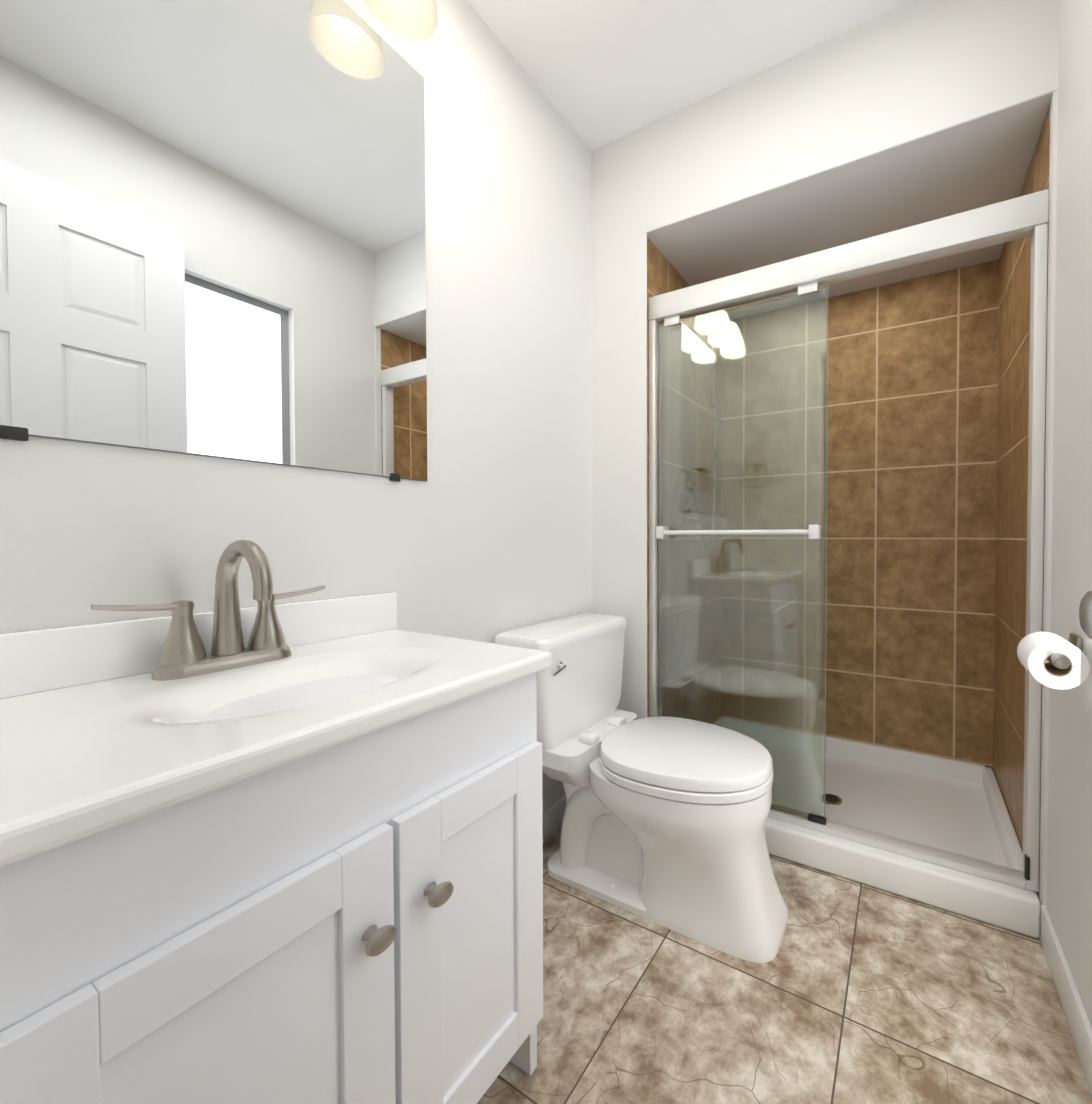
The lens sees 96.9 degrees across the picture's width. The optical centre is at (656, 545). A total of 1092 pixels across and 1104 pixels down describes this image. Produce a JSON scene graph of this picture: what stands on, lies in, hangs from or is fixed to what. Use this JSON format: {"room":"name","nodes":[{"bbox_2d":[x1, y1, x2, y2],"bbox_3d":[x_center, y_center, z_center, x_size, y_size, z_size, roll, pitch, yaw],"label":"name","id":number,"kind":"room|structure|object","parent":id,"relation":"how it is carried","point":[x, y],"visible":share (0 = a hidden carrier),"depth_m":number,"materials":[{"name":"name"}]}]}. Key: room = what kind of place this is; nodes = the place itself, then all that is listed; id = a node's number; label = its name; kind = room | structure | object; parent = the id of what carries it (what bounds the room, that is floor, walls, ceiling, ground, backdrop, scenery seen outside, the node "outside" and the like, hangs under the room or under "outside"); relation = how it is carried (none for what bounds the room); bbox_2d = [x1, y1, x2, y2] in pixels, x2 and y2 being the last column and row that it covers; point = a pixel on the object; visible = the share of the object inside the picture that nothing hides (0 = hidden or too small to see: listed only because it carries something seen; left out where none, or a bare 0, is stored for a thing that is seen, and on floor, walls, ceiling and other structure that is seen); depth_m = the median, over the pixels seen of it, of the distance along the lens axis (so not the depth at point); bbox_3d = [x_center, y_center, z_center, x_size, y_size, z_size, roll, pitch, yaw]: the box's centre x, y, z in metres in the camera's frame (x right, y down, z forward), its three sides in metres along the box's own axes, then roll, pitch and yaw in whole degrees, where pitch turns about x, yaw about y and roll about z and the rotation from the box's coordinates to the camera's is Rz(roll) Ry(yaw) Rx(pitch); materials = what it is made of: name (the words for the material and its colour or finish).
{"room":"bathroom","nodes":[
{"label":"bathroom","id":0,"kind":"room"},
{"bbox_2d":[0,0,591,811],"bbox_3d":[-0.759,-0.267,0.993,0.120,2.540,3.950,1,1,28],"label":"wall","id":1,"kind":"structure","parent":0,"point":[482,532],"depth_m":1.26,"materials":[{"name":"white paint"}]},
{"bbox_2d":[0,592,396,698],"bbox_3d":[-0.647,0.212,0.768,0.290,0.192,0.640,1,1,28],"label":"backsplash","id":2,"kind":"structure","parent":1,"relation":"attached to","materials":[{"name":"white stone"}]},
{"bbox_2d":[0,0,426,481],"bbox_3d":[-0.743,-0.653,0.878,0.009,1.013,0.699,1,1,28],"label":"mirror","id":3,"kind":"object","parent":1,"relation":"attached to","point":[212,230],"visible":1,"depth_m":0.82,"materials":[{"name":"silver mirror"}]},
{"bbox_2d":[363,0,437,40],"bbox_3d":[-0.662,-1.284,0.839,0.178,0.250,0.562,1,1,28],"label":"sconce","id":4,"kind":"object","parent":1,"relation":"attached to","point":[413,20],"visible":1,"depth_m":1.07,"materials":[{"name":"white glass"}]},
{"bbox_2d":[543,796,565,841],"bbox_3d":[-0.432,0.947,1.488,0.012,0.095,0.796,1,1,28],"label":"baseboard","id":5,"kind":"structure","parent":1,"relation":"attached to","point":[553,814],"depth_m":1.62,"materials":[{"name":"white paint"}]},
{"bbox_2d":[591,128,641,718],"bbox_3d":[0.031,-0.288,2.241,0.342,2.540,1.003,1,1,28],"label":"wall","id":6,"kind":"structure","parent":0,"point":[616,227],"depth_m":1.76,"materials":[{"name":"white paint"}]},
{"bbox_2d":[647,237,720,723],"bbox_3d":[0.138,-0.071,2.071,0.010,2.112,0.789,1,1,28],"label":"shower wall tile","id":7,"kind":"structure","parent":6,"relation":"attached to","point":[664,276],"depth_m":2.04,"materials":[{"name":"brown tile"}]},
{"bbox_2d":[675,309,728,548],"bbox_3d":[0.215,-0.508,1.951,0.232,1.049,0.168,1,1,28],"label":"shower fixture","id":8,"kind":"object","parent":7,"relation":"attached to","point":[684,477],"depth_m":1.97,"materials":[{"name":"silver metal"}]},
{"bbox_2d":[642,233,646,717],"bbox_3d":[-0.044,-0.065,1.719,0.019,2.112,0.004,1,1,28],"label":"wall","id":9,"kind":"structure","parent":0,"point":[644,475],"depth_m":1.71,"materials":[{"name":"white paint"}]},
{"bbox_2d":[648,189,1048,891],"bbox_3d":[0.481,-0.003,1.480,1.151,1.794,0.090,1,1,28],"label":"shower door frame","id":10,"kind":"object","parent":9,"relation":"attached to","point":[966,231],"visible":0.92,"depth_m":1.52,"materials":[{"name":"clear glass"}]},
{"bbox_2d":[467,0,912,150],"bbox_3d":[0.199,-1.538,0.461,2.350,0.120,3.950,1,1,28],"label":"ceiling","id":11,"kind":"structure","parent":0,"point":[600,73],"depth_m":1.41,"materials":[{"name":"white paint"}]},
{"bbox_2d":[477,828,1091,1103],"bbox_3d":[0.199,1.062,0.505,2.350,0.100,3.950,1,1,28],"label":"floor","id":12,"kind":"structure","parent":0,"point":[853,992],"depth_m":1.02,"materials":[{"name":"tile"}]},
{"bbox_2d":[0,540,551,1103],"bbox_3d":[-0.551,0.500,0.722,0.508,1.016,0.640,1,1,28],"label":"bathroom vanity","id":13,"kind":"object","parent":12,"relation":"on","point":[266,850],"visible":1,"depth_m":0.57,"materials":[{"name":"white wood"}]},
{"bbox_2d":[91,540,325,680],"bbox_3d":[-0.668,0.096,0.761,0.166,0.210,0.293,1,1,28],"label":"faucet","id":14,"kind":"object","parent":13,"relation":"on","point":[183,657],"depth_m":0.77,"materials":[{"name":"silver metal"}]},
{"bbox_2d":[494,613,787,962],"bbox_3d":[-0.041,0.627,1.364,0.798,0.740,0.518,1,1,28],"label":"toilet","id":15,"kind":"object","parent":12,"relation":"on","point":[664,821],"visible":0.96,"depth_m":1.27,"materials":[{"name":"white ceramic"}]},
{"bbox_2d":[714,716,1040,937],"bbox_3d":[0.648,0.937,1.810,1.149,0.105,0.797,1,1,28],"label":"shower base","id":16,"kind":"object","parent":12,"relation":"on","point":[953,806],"visible":0.62,"depth_m":1.62,"materials":[{"name":"white plastic"}]},
{"bbox_2d":[642,0,1058,321],"bbox_3d":[0.752,-1.337,1.839,1.291,0.428,1.003,1,1,28],"label":"soffit","id":17,"kind":"structure","parent":0,"point":[913,113],"depth_m":1.44,"materials":[{"name":"white paint"}]},
{"bbox_2d":[1039,0,1091,1025],"bbox_3d":[0.668,-0.258,0.463,0.129,2.540,1.595,1,1,28],"label":"wall","id":18,"kind":"structure","parent":0,"point":[1069,872],"depth_m":1.04,"materials":[{"name":"white paint"}]},
{"bbox_2d":[1017,632,1089,689],"bbox_3d":[0.796,0.226,0.947,0.108,0.092,0.189,1,1,28],"label":"toilet paper holder","id":19,"kind":"object","parent":18,"relation":"attached to","point":[1067,666],"visible":1,"depth_m":0.90,"materials":[{"name":"white paper"}]},
{"bbox_2d":[1040,905,1091,1095],"bbox_3d":[0.635,0.963,0.552,0.012,0.095,1.446,1,1,28],"label":"baseboard","id":20,"kind":"structure","parent":18,"relation":"attached to","point":[1078,1021],"depth_m":0.99,"materials":[{"name":"white paint"}]},
{"bbox_2d":[1079,591,1091,638],"bbox_3d":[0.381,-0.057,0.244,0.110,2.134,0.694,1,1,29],"label":"door knob","id":21,"kind":"structure","parent":18,"relation":"in","point":[1085,613],"depth_m":0.51,"materials":[{"name":"silver metal"}]},
{"bbox_3d":[0.940,-0.075,2.215,1.291,2.114,0.200,1,1,28],"label":"wall","id":22,"kind":"structure","parent":0,"visible":0},
{"bbox_2d":[720,259,998,768],"bbox_3d":[0.839,-0.072,2.151,1.173,2.112,0.010,1,1,28],"label":"shower wall tile","id":23,"kind":"structure","parent":22,"relation":"attached to","point":[911,424],"depth_m":2.06,"materials":[{"name":"brown tile"}]},
{"bbox_3d":[1.223,-0.062,1.497,0.118,2.114,0.802,1,1,28],"label":"wall","id":24,"kind":"structure","parent":0,"visible":0},
{"bbox_2d":[993,105,1049,897],"bbox_3d":[1.170,-0.062,1.535,0.010,2.112,0.765,1,1,28],"label":"shower wall tile","id":25,"kind":"structure","parent":24,"relation":"attached to","point":[1011,486],"depth_m":1.56,"materials":[{"name":"brown tile"}]}
]}

